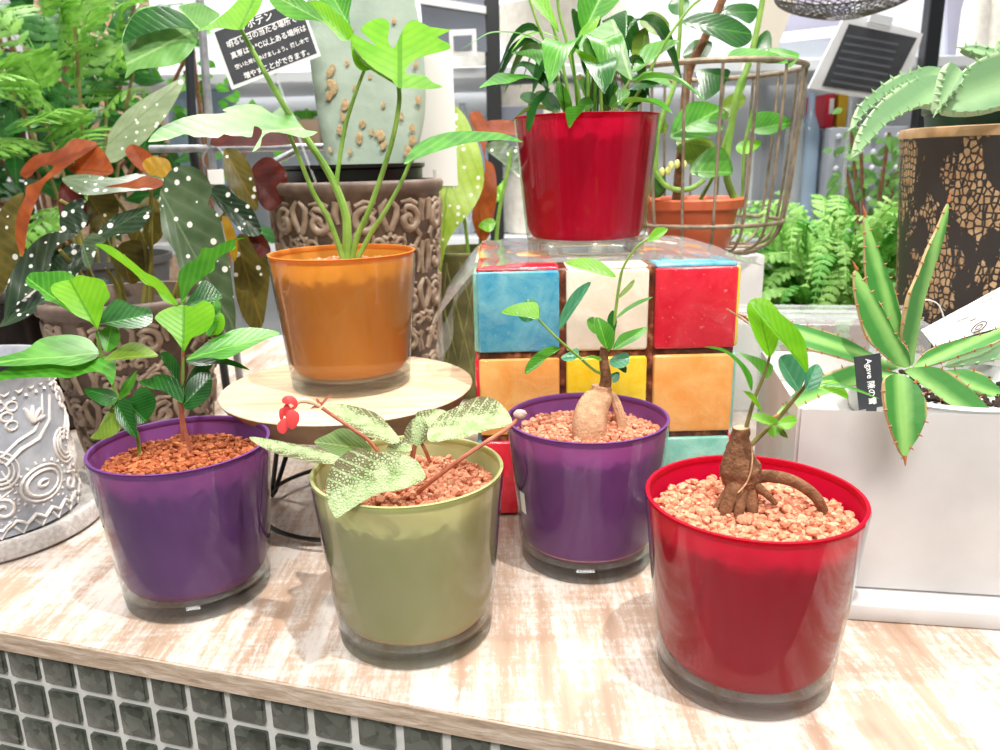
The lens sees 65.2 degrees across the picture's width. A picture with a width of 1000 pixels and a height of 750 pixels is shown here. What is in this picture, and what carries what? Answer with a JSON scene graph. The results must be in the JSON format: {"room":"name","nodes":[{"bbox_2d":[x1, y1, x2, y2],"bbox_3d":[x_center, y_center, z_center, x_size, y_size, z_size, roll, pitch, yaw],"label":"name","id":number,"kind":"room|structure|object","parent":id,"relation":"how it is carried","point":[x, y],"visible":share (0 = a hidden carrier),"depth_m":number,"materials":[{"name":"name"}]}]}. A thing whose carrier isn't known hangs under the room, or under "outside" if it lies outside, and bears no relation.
{"room":"plant shop","nodes":[
{"label":"plant shop","id":0,"kind":"room"},
{"bbox_2d":[0,0,40,239],"bbox_3d":[0.165,-1.455,4.424,7.400,2.900,0.100,-1,15,0],"label":"wall","id":1,"kind":"structure","parent":0,"point":[19,47],"depth_m":4.26,"materials":[{"name":"grey paint"}]},
{"bbox_2d":[774,0,907,20],"bbox_3d":[0.545,-0.732,1.203,0.220,0.335,0.220,-1,15,0],"label":"bowl","id":2,"kind":"object","parent":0,"point":[863,11],"visible":1,"depth_m":1.23,"materials":[{"name":"grey stone"}]},
{"bbox_3d":[0.220,0.856,1.583,7.400,0.060,6.800,-1,15,0],"label":"floor","id":3,"kind":"structure","parent":0,"visible":0},
{"bbox_2d":[22,0,179,280],"bbox_3d":[-1.096,-0.249,2.310,0.410,1.787,0.365,-1,15,0],"label":"wall","id":4,"kind":"structure","parent":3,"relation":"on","point":[174,268],"depth_m":2.11,"materials":[{"name":"grey paint"}]},
{"bbox_2d":[0,340,999,749],"bbox_3d":[0.063,0.518,1.015,2.100,0.903,0.901,3,16,16],"label":"countertop","id":5,"kind":"structure","parent":3,"relation":"on","point":[559,665],"depth_m":0.53,"materials":[{"name":"brown wood"}]},
{"bbox_2d":[0,345,101,562],"bbox_3d":[-0.477,0.065,0.711,0.197,0.156,0.197,1,15,9],"label":"planter","id":6,"kind":"object","parent":5,"relation":"on","point":[46,499],"visible":0.91,"depth_m":0.69,"materials":[{"name":"grey ceramic"}]},
{"bbox_2d":[0,277,111,429],"bbox_3d":[-0.621,-0.027,1.025,0.226,0.175,0.226,-1,15,0],"label":"metal cachepot","id":7,"kind":"object","parent":5,"relation":"on","point":[27,331],"visible":0.15,"depth_m":0.93,"materials":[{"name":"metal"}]},
{"bbox_2d":[0,0,184,283],"bbox_3d":[-0.729,-0.340,1.232,0.534,0.674,0.369,-4,15,-8],"label":"fern","id":8,"kind":"object","parent":5,"relation":"on","point":[38,32],"visible":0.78,"depth_m":1.19,"materials":[{"name":"green plant"}]},
{"bbox_2d":[52,248,172,283],"bbox_3d":[-0.663,-0.109,1.314,0.230,0.182,0.230,-1,15,0],"label":"pot","id":9,"kind":"object","parent":8,"relation":"on","point":[161,257],"depth_m":1.27,"materials":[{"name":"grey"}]},
{"bbox_2d":[0,238,278,623],"bbox_3d":[-0.257,0.035,0.586,0.186,0.269,0.130,4,16,20],"label":"plant","id":10,"kind":"object","parent":5,"relation":"on","point":[185,502],"visible":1,"depth_m":0.56,"materials":[{"name":"green plant"}]},
{"bbox_2d":[0,78,301,452],"bbox_3d":[-0.376,-0.109,0.842,0.268,0.419,0.238,5,16,21],"label":"begonias","id":11,"kind":"object","parent":5,"relation":"on","point":[183,215],"visible":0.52,"depth_m":0.80,"materials":[{"name":"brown plant"}]},
{"bbox_2d":[34,281,217,452],"bbox_3d":[-0.405,0.000,0.884,0.190,0.187,0.190,-1,15,0],"label":"pot","id":12,"kind":"object","parent":11,"relation":"on","point":[88,415],"depth_m":0.81,"materials":[{"name":"brown ceramic"}]},
{"bbox_2d":[148,0,324,389],"bbox_3d":[-0.348,-0.243,1.043,0.230,0.569,0.053,1,15,7],"label":"stand","id":13,"kind":"object","parent":5,"relation":"on","point":[192,147],"visible":0.3,"depth_m":1.03,"materials":[{"name":"grey metal"}]},
{"bbox_2d":[202,146,224,184],"bbox_3d":[-0.376,-0.277,1.029,0.029,0.050,0.009,-1,15,0],"label":"price tag","id":14,"kind":"object","parent":13,"relation":"hanging from","point":[214,176],"visible":0.8,"depth_m":1.03,"materials":[{"name":"white paper"}]},
{"bbox_2d":[218,356,471,542],"bbox_3d":[-0.137,0.068,0.733,0.227,0.123,0.227,-1,15,0],"label":"stand","id":15,"kind":"object","parent":5,"relation":"on","point":[254,399],"visible":0.38,"depth_m":0.67,"materials":[{"name":"brown wood"}]},
{"bbox_2d":[122,0,521,397],"bbox_3d":[-0.136,-0.152,0.680,0.314,0.329,0.132,-1,15,0],"label":"philodendron","id":16,"kind":"object","parent":15,"relation":"on","point":[346,314],"visible":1,"depth_m":0.65,"materials":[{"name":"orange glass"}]},
{"bbox_2d":[267,252,415,375],"bbox_3d":[-0.139,-0.057,0.707,0.130,0.105,0.130,-1,15,0],"label":"glass pot","id":17,"kind":"object","parent":16,"relation":"on","point":[342,313],"depth_m":0.66,"materials":[{"name":"orange glass"}]},
{"bbox_2d":[268,0,442,360],"bbox_3d":[-0.171,-0.212,0.931,0.216,0.562,0.216,-1,15,0],"label":"potted cactus","id":18,"kind":"object","parent":5,"relation":"on","point":[414,218],"visible":0.42,"depth_m":0.88,"materials":[{"name":"brown plant"}]},
{"bbox_2d":[210,6,320,180],"bbox_3d":[-0.247,-0.299,0.844,0.118,0.200,0.017,1,16,10],"label":"handwritten sign","id":19,"kind":"object","parent":18,"relation":"in","point":[281,42],"visible":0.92,"depth_m":0.83,"materials":[{"name":"black laminate"}]},
{"bbox_2d":[282,163,424,182],"bbox_3d":[-0.171,-0.219,0.929,0.166,0.060,0.166,-1,15,0],"label":"pot","id":20,"kind":"object","parent":18,"relation":"on","point":[349,172],"depth_m":0.86,"materials":[{"name":"black plastic"}]},
{"bbox_2d":[268,177,442,360],"bbox_3d":[-0.168,-0.086,0.965,0.208,0.300,0.208,-1,15,0],"label":"pot","id":21,"kind":"object","parent":18,"relation":"on","point":[414,218],"depth_m":0.86,"materials":[{"name":"brown ceramic"}]},
{"bbox_2d":[249,393,527,669],"bbox_3d":[-0.071,0.091,0.532,0.148,0.182,0.138,-11,18,-32],"label":"potted plant","id":22,"kind":"object","parent":5,"relation":"on","point":[408,522],"visible":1,"depth_m":0.50,"materials":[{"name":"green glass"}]},
{"bbox_2d":[309,471,503,632],"bbox_3d":[-0.061,0.114,0.540,0.130,0.105,0.130,-1,15,0],"label":"glass pot","id":23,"kind":"object","parent":22,"relation":"on","point":[408,556],"depth_m":0.49,"materials":[{"name":"green glass"}]},
{"bbox_2d":[414,48,457,185],"bbox_3d":[-0.081,-0.194,1.020,0.058,0.436,0.031,-1,15,0],"label":"price card","id":24,"kind":"object","parent":5,"relation":"on","point":[439,118],"visible":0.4,"depth_m":0.98,"materials":[{"name":"white paper"}]},
{"bbox_2d":[437,106,521,398],"bbox_3d":[-0.057,-0.164,1.073,0.137,0.388,0.155,11,19,38],"label":"begonias","id":25,"kind":"object","parent":5,"relation":"on","point":[477,190],"visible":0.32,"depth_m":1.04,"materials":[{"name":"green plant"}]},
{"bbox_2d":[437,244,477,398],"bbox_3d":[-0.050,-0.077,1.109,0.130,0.202,0.130,-1,15,0],"label":"pot","id":26,"kind":"object","parent":25,"relation":"on","point":[456,342],"depth_m":1.05,"materials":[{"name":"glass"}]},
{"bbox_2d":[501,227,669,584],"bbox_3d":[0.069,0.019,0.619,0.131,0.267,0.130,-1,15,0],"label":"potted ginseng ficus","id":27,"kind":"object","parent":5,"relation":"on","point":[584,462],"visible":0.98,"depth_m":0.60,"materials":[{"name":"purple plastic"}]},
{"bbox_2d":[507,425,669,546],"bbox_3d":[0.071,0.085,0.637,0.130,0.105,0.130,-1,15,0],"label":"glass pot","id":28,"kind":"object","parent":27,"relation":"on","point":[578,485],"depth_m":0.59,"materials":[{"name":"purple glass"}]},
{"bbox_2d":[472,237,740,512],"bbox_3d":[0.093,-0.013,0.803,0.231,0.230,0.230,-1,15,0],"label":"cube","id":29,"kind":"object","parent":5,"relation":"on","point":[671,367],"visible":0.63,"depth_m":0.68,"materials":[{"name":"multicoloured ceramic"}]},
{"bbox_2d":[462,0,703,257],"bbox_3d":[0.095,-0.239,0.740,0.201,0.244,0.207,8,18,30],"label":"potted plant","id":30,"kind":"object","parent":29,"relation":"on","point":[586,175],"visible":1,"depth_m":0.71,"materials":[{"name":"red plastic"}]},
{"bbox_2d":[514,115,659,238],"bbox_3d":[0.083,-0.190,0.755,0.138,0.112,0.138,-1,15,0],"label":"glass pot","id":31,"kind":"object","parent":29,"relation":"on","point":[584,176],"depth_m":0.71,"materials":[{"name":"red glass"}]},
{"bbox_2d":[433,235,765,324],"bbox_3d":[0.090,-0.103,0.797,0.300,0.053,0.250,-1,15,0],"label":"sheet","id":32,"kind":"object","parent":29,"relation":"on","point":[500,253],"visible":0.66,"depth_m":0.75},
{"bbox_2d":[729,248,764,410],"bbox_3d":[0.261,-0.065,1.041,0.130,0.200,0.130,-1,15,0],"label":"block","id":33,"kind":"object","parent":5,"relation":"on","point":[751,279],"visible":0.19,"depth_m":0.98,"materials":[{"name":"white ceramic"}]},
{"bbox_2d":[612,56,809,254],"bbox_3d":[0.256,-0.269,0.986,0.237,0.221,0.237,-1,15,0],"label":"wire basket","id":34,"kind":"object","parent":33,"relation":"on","point":[779,221],"visible":0.51,"depth_m":0.92,"materials":[{"name":"brown metal"}]},
{"bbox_2d":[639,0,798,248],"bbox_3d":[0.261,-0.304,0.946,0.192,0.298,0.147,2,16,13],"label":"potted plant","id":35,"kind":"object","parent":34,"relation":"in","point":[700,153],"visible":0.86,"depth_m":0.94,"materials":[{"name":"plant"}]},
{"bbox_2d":[646,195,743,248],"bbox_3d":[0.241,-0.193,0.991,0.130,0.062,0.130,-1,15,0],"label":"pot","id":36,"kind":"object","parent":35,"relation":"on","point":[698,209],"depth_m":0.94,"materials":[{"name":"ceramic"}]},
{"bbox_2d":[645,298,878,720],"bbox_3d":[0.153,0.072,0.472,0.130,0.239,0.130,-1,15,0],"label":"potted rooted ficus","id":37,"kind":"object","parent":5,"relation":"on","point":[755,559],"visible":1,"depth_m":0.45,"materials":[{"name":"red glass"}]},
{"bbox_2d":[645,496,870,683],"bbox_3d":[0.155,0.124,0.486,0.130,0.105,0.130,-1,15,0],"label":"glass pot","id":38,"kind":"object","parent":37,"relation":"on","point":[750,589],"depth_m":0.44,"materials":[{"name":"red glass"}]},
{"bbox_2d":[647,194,897,377],"bbox_3d":[0.481,-0.123,1.122,0.430,0.258,0.454,-12,19,-35],"label":"potted fern","id":39,"kind":"object","parent":5,"relation":"on","point":[816,268],"visible":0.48,"depth_m":1.05,"materials":[{"name":"plant"}]},
{"bbox_2d":[775,317,869,351],"bbox_3d":[0.469,-0.047,1.141,0.148,0.102,0.148,-1,15,0],"label":"pot","id":40,"kind":"object","parent":39,"relation":"on","point":[856,333],"depth_m":1.07,"materials":[{"name":"ceramic"}]},
{"bbox_2d":[738,305,931,343],"bbox_3d":[0.319,0.016,0.799,0.185,0.166,0.100,1,16,10],"label":"plastic tray","id":41,"kind":"object","parent":5,"relation":"on","point":[847,311],"visible":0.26,"depth_m":0.79,"materials":[{"name":"plastic"}]},
{"bbox_2d":[736,192,999,629],"bbox_3d":[0.333,0.011,0.586,0.298,0.289,0.233,1,16,10],"label":"agave","id":42,"kind":"object","parent":5,"relation":"on","point":[926,463],"visible":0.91,"depth_m":0.55,"materials":[{"name":"white ceramic"}]},
{"bbox_2d":[854,353,882,410],"bbox_3d":[0.260,0.019,0.553,0.022,0.069,0.006,-1,15,0],"label":"plant label","id":43,"kind":"object","parent":42,"relation":"in","point":[868,370],"visible":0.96,"depth_m":0.55,"materials":[{"name":"black plastic"}]},
{"bbox_2d":[754,351,999,596],"bbox_3d":[0.345,0.069,0.617,0.275,0.135,0.212,-1,15,0],"label":"planter","id":44,"kind":"object","parent":42,"relation":"on","point":[934,530],"depth_m":0.54,"materials":[{"name":"white ceramic"}]},
{"bbox_2d":[844,587,999,629],"bbox_3d":[0.346,0.141,0.633,0.282,0.013,0.208,1,16,10],"label":"tray","id":45,"kind":"object","parent":42,"relation":"on","point":[970,607],"depth_m":0.55,"materials":[{"name":"white ceramic"}]},
{"bbox_2d":[848,358,999,414],"bbox_3d":[0.343,0.015,0.602,0.146,0.024,0.146,-1,15,0],"label":"pot","id":46,"kind":"object","parent":42,"relation":"on","point":[977,390],"depth_m":0.59,"materials":[{"name":"grey"}]},
{"bbox_2d":[921,288,999,345],"bbox_3d":[0.366,-0.046,0.639,0.102,0.045,0.027,-6,16,-15],"label":"paper tag","id":47,"kind":"object","parent":42,"relation":"in","point":[983,314],"visible":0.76,"depth_m":0.65,"materials":[{"name":"white paper"}]},
{"bbox_2d":[847,33,999,353],"bbox_3d":[0.481,-0.146,0.807,0.341,0.470,0.239,-1,15,0],"label":"potted plant","id":48,"kind":"object","parent":5,"relation":"on","point":[956,151],"visible":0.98,"depth_m":0.74,"materials":[{"name":"beige ceramic"}]},
{"bbox_2d":[896,135,999,353],"bbox_3d":[0.534,-0.081,0.826,0.236,0.330,0.236,-1,15,0],"label":"pot","id":49,"kind":"object","parent":48,"relation":"on","point":[931,167],"depth_m":0.76,"materials":[{"name":"black ceramic"}]},
{"bbox_2d":[921,109,999,127],"bbox_3d":[0.531,-0.232,0.785,0.198,0.084,0.198,-1,15,0],"label":"pot","id":50,"kind":"object","parent":48,"relation":"on","point":[990,118],"depth_m":0.74,"materials":[{"name":"teal plastic"}]},
{"bbox_2d":[94,0,975,358],"bbox_3d":[0.352,-0.326,1.985,2.480,2.000,0.426,-1,15,0],"label":"wall","id":51,"kind":"structure","parent":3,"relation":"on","point":[926,17],"depth_m":2.03,"materials":[{"name":"grey metal"}]},
{"bbox_2d":[168,90,205,174],"bbox_3d":[-0.750,-0.509,1.878,0.077,0.360,0.077,-1,15,0],"label":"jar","id":52,"kind":"object","parent":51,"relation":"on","point":[181,99],"visible":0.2,"depth_m":1.83,"materials":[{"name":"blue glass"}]},
{"bbox_2d":[211,90,243,236],"bbox_3d":[-0.651,-0.501,1.880,0.077,0.340,0.077,-1,15,0],"label":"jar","id":53,"kind":"object","parent":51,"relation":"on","point":[217,96],"visible":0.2,"depth_m":1.82,"materials":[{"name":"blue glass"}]},
{"bbox_2d":[281,151,325,165],"bbox_3d":[-0.438,-0.429,1.849,0.120,0.208,0.100,-1,15,0],"label":"storage box","id":54,"kind":"object","parent":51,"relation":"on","point":[309,157],"visible":0.02,"depth_m":1.78,"materials":[{"name":"grey plastic"}]},
{"bbox_2d":[293,108,322,142],"bbox_3d":[-0.445,-0.572,1.810,0.083,0.087,0.060,-1,15,0],"label":"potted succulent","id":55,"kind":"object","parent":54,"relation":"on","point":[306,116],"visible":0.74,"depth_m":1.79,"materials":[{"name":"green plant"}]},
{"bbox_2d":[297,119,322,142],"bbox_3d":[-0.441,-0.560,1.814,0.060,0.062,0.060,-1,15,0],"label":"pot","id":56,"kind":"object","parent":55,"relation":"on","point":[308,124],"depth_m":1.78,"materials":[{"name":"beige"}]},
{"bbox_2d":[415,0,486,51],"bbox_3d":[-0.103,-0.737,1.640,0.150,0.113,0.019,-1,15,0],"label":"sign","id":57,"kind":"object","parent":51,"relation":"attached to","point":[444,14],"visible":0.76,"depth_m":1.63,"materials":[{"name":"grey"}]},
{"bbox_2d":[453,226,459,233],"bbox_3d":[-0.117,-0.470,1.871,0.044,0.260,0.044,-1,15,0],"label":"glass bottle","id":58,"kind":"object","parent":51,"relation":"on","point":[456,231],"visible":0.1,"depth_m":1.89,"materials":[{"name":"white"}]},
{"bbox_2d":[449,29,476,55],"bbox_3d":[-0.077,-0.695,1.632,0.057,0.051,0.010,-1,15,0],"label":"label","id":59,"kind":"object","parent":51,"relation":"attached to","point":[458,38],"visible":0.89,"depth_m":1.63,"materials":[{"name":"white"}]},
{"bbox_2d":[459,103,474,233],"bbox_3d":[-0.085,-0.490,1.866,0.044,0.300,0.044,-1,15,0],"label":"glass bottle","id":60,"kind":"object","parent":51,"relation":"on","point":[470,226],"visible":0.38,"depth_m":1.88,"materials":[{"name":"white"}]},
{"bbox_2d":[452,52,485,66],"bbox_3d":[-0.070,-0.735,1.800,0.100,0.070,0.100,-1,15,0],"label":"stoneware bowl","id":61,"kind":"object","parent":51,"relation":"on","point":[479,59],"visible":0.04,"depth_m":1.77,"materials":[{"name":"white ceramic"}]},
{"bbox_2d":[475,116,487,231],"bbox_3d":[-0.038,-0.477,1.870,0.052,0.270,0.052,-1,15,0],"label":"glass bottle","id":62,"kind":"object","parent":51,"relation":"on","point":[479,144],"visible":0.16,"depth_m":1.83,"materials":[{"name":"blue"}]},
{"bbox_2d":[501,84,575,234],"bbox_3d":[0.088,-0.508,1.858,0.200,0.330,0.208,-1,15,0],"label":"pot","id":63,"kind":"object","parent":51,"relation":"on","point":[512,104],"visible":0.33,"depth_m":1.80,"materials":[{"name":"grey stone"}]},
{"bbox_2d":[499,0,633,65],"bbox_3d":[0.144,-0.842,1.823,0.330,0.255,0.330,-1,15,0],"label":"stone pot","id":64,"kind":"object","parent":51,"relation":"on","point":[513,15],"visible":0.42,"depth_m":1.71,"materials":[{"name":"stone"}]},
{"bbox_2d":[781,93,804,224],"bbox_3d":[0.683,-0.495,1.818,0.048,0.300,0.048,-1,15,0],"label":"glass bottle","id":65,"kind":"object","parent":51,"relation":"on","point":[795,195],"visible":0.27,"depth_m":1.80,"materials":[{"name":"white"}]},
{"bbox_2d":[799,93,819,223],"bbox_3d":[0.715,-0.496,1.818,0.048,0.300,0.048,-1,15,0],"label":"glass bottle","id":66,"kind":"object","parent":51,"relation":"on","point":[812,128],"visible":0.67,"depth_m":1.79,"materials":[{"name":"blue"}]},
{"bbox_2d":[781,0,850,41],"bbox_3d":[0.791,-0.915,1.977,0.215,0.136,0.046,-1,15,0],"label":"panel","id":67,"kind":"object","parent":51,"relation":"attached to","point":[798,28],"visible":0.35,"depth_m":1.98,"materials":[{"name":"grey"}]},
{"bbox_2d":[814,126,909,223],"bbox_3d":[0.843,-0.474,1.873,0.203,0.223,0.207,-1,15,0],"label":"storage bin","id":68,"kind":"object","parent":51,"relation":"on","point":[832,138],"visible":0.16,"depth_m":1.77,"materials":[{"name":"grey plastic"}]},
{"bbox_2d":[805,94,834,128],"bbox_3d":[0.758,-0.623,1.855,0.022,0.075,0.122,-1,15,0],"label":"book","id":69,"kind":"object","parent":68,"relation":"on","point":[825,103],"visible":0.67,"depth_m":1.80,"materials":[{"name":"red paper"}]},
{"bbox_2d":[832,94,848,127],"bbox_3d":[0.788,-0.624,1.856,0.022,0.075,0.120,-1,15,0],"label":"book","id":70,"kind":"object","parent":68,"relation":"on","point":[841,100],"visible":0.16,"depth_m":1.80,"materials":[{"name":"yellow paper"}]},
{"bbox_2d":[856,97,878,126],"bbox_3d":[0.857,-0.648,1.819,0.048,0.140,0.048,-1,15,0],"label":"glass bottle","id":71,"kind":"object","parent":68,"relation":"on","point":[860,100],"visible":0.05,"depth_m":1.81,"materials":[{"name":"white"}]},
{"bbox_2d":[879,101,894,125],"bbox_3d":[0.899,-0.649,1.819,0.048,0.140,0.048,-1,15,0],"label":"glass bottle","id":72,"kind":"object","parent":68,"relation":"on","point":[891,123],"visible":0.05,"depth_m":1.81,"materials":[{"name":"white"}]},
{"bbox_2d":[945,0,964,54],"bbox_3d":[1.143,-0.841,1.955,0.087,0.243,0.012,-1,15,0],"label":"backboard","id":73,"kind":"object","parent":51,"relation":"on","point":[953,8],"visible":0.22,"depth_m":1.94,"materials":[{"name":"grey"}]},
{"bbox_2d":[956,0,991,54],"bbox_3d":[1.098,-0.792,1.812,0.060,0.300,0.060,-1,15,0],"label":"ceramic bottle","id":74,"kind":"object","parent":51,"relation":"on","point":[975,14],"visible":0.37,"depth_m":1.79,"materials":[{"name":"white ceramic"}]},
{"bbox_2d":[987,0,999,47],"bbox_3d":[1.145,-0.793,1.812,0.060,0.300,0.060,-1,15,0],"label":"ceramic bottle","id":75,"kind":"object","parent":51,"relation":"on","point":[994,26],"visible":0.12,"depth_m":1.78,"materials":[{"name":"white ceramic"}]},
{"bbox_2d":[266,335,879,356],"bbox_3d":[0.108,0.319,1.850,2.900,0.840,0.160,-1,15,0],"label":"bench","id":76,"kind":"object","parent":3,"relation":"on","point":[872,349],"visible":0.02,"depth_m":1.67,"materials":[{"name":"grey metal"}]},
{"bbox_2d":[0,0,274,257],"bbox_3d":[-0.923,-0.516,1.613,0.907,0.946,0.273,-1,15,0],"label":"leafy shrub","id":77,"kind":"object","parent":76,"relation":"on","point":[13,167],"visible":0.18,"depth_m":1.60,"materials":[{"name":"green plant"}]},
{"bbox_2d":[129,29,287,333],"bbox_3d":[-0.619,-0.390,1.656,0.367,0.662,0.124,-1,15,0],"label":"plant","id":78,"kind":"object","parent":76,"relation":"on","point":[220,87],"visible":0.23,"depth_m":1.60,"materials":[{"name":"green plant"}]},
{"bbox_2d":[742,0,794,200],"bbox_3d":[0.552,-0.437,1.651,0.106,0.701,0.016,-1,15,0],"label":"board","id":79,"kind":"object","parent":76,"relation":"on","point":[774,19],"visible":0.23,"depth_m":1.57,"materials":[{"name":"beige"}]},
{"bbox_2d":[775,107,899,234],"bbox_3d":[0.764,-0.326,1.667,0.383,0.472,0.106,-1,15,0],"label":"plant","id":80,"kind":"object","parent":76,"relation":"on","point":[887,188],"visible":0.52,"depth_m":1.64,"materials":[{"name":"green plant"}]},
{"bbox_2d":[808,12,922,164],"bbox_3d":[0.731,-0.401,1.613,0.217,0.644,0.029,-1,15,0],"label":"sign","id":81,"kind":"object","parent":76,"relation":"on","point":[864,52],"visible":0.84,"depth_m":1.54,"materials":[{"name":"white"}]},
{"bbox_2d":[830,79,878,89],"bbox_3d":[0.711,-0.578,1.557,0.107,0.024,0.001,-1,15,0],"label":"print","id":82,"kind":"object","parent":81,"relation":"attached to","point":[835,84],"depth_m":1.56,"materials":[{"name":"grey"}]},
{"bbox_2d":[833,72,885,82],"bbox_3d":[0.715,-0.591,1.554,0.106,0.024,0.001,-1,15,0],"label":"print","id":83,"kind":"object","parent":81,"relation":"on","point":[838,77],"depth_m":1.55,"materials":[{"name":"grey"}]},
{"bbox_2d":[836,64,887,75],"bbox_3d":[0.718,-0.605,1.550,0.106,0.024,0.001,-1,15,0],"label":"print","id":84,"kind":"object","parent":81,"relation":"on","point":[841,69],"depth_m":1.55,"materials":[{"name":"grey"}]},
{"bbox_2d":[838,57,890,67],"bbox_3d":[0.721,-0.618,1.546,0.106,0.024,0.001,-1,15,0],"label":"print","id":85,"kind":"object","parent":81,"relation":"on","point":[843,62],"depth_m":1.55,"materials":[{"name":"grey"}]},
{"bbox_2d":[841,49,893,60],"bbox_3d":[0.725,-0.631,1.543,0.106,0.024,0.001,-1,15,0],"label":"print","id":86,"kind":"object","parent":81,"relation":"on","point":[846,54],"depth_m":1.54,"materials":[{"name":"grey"}]},
{"bbox_2d":[843,42,895,52],"bbox_3d":[0.728,-0.645,1.539,0.105,0.024,0.001,-1,15,0],"label":"print","id":87,"kind":"object","parent":81,"relation":"on","point":[848,47],"depth_m":1.54,"materials":[{"name":"grey"}]},
{"bbox_2d":[846,34,898,45],"bbox_3d":[0.732,-0.658,1.536,0.105,0.024,0.001,-1,15,0],"label":"print","id":88,"kind":"object","parent":81,"relation":"on","point":[851,39],"depth_m":1.54,"materials":[{"name":"grey"}]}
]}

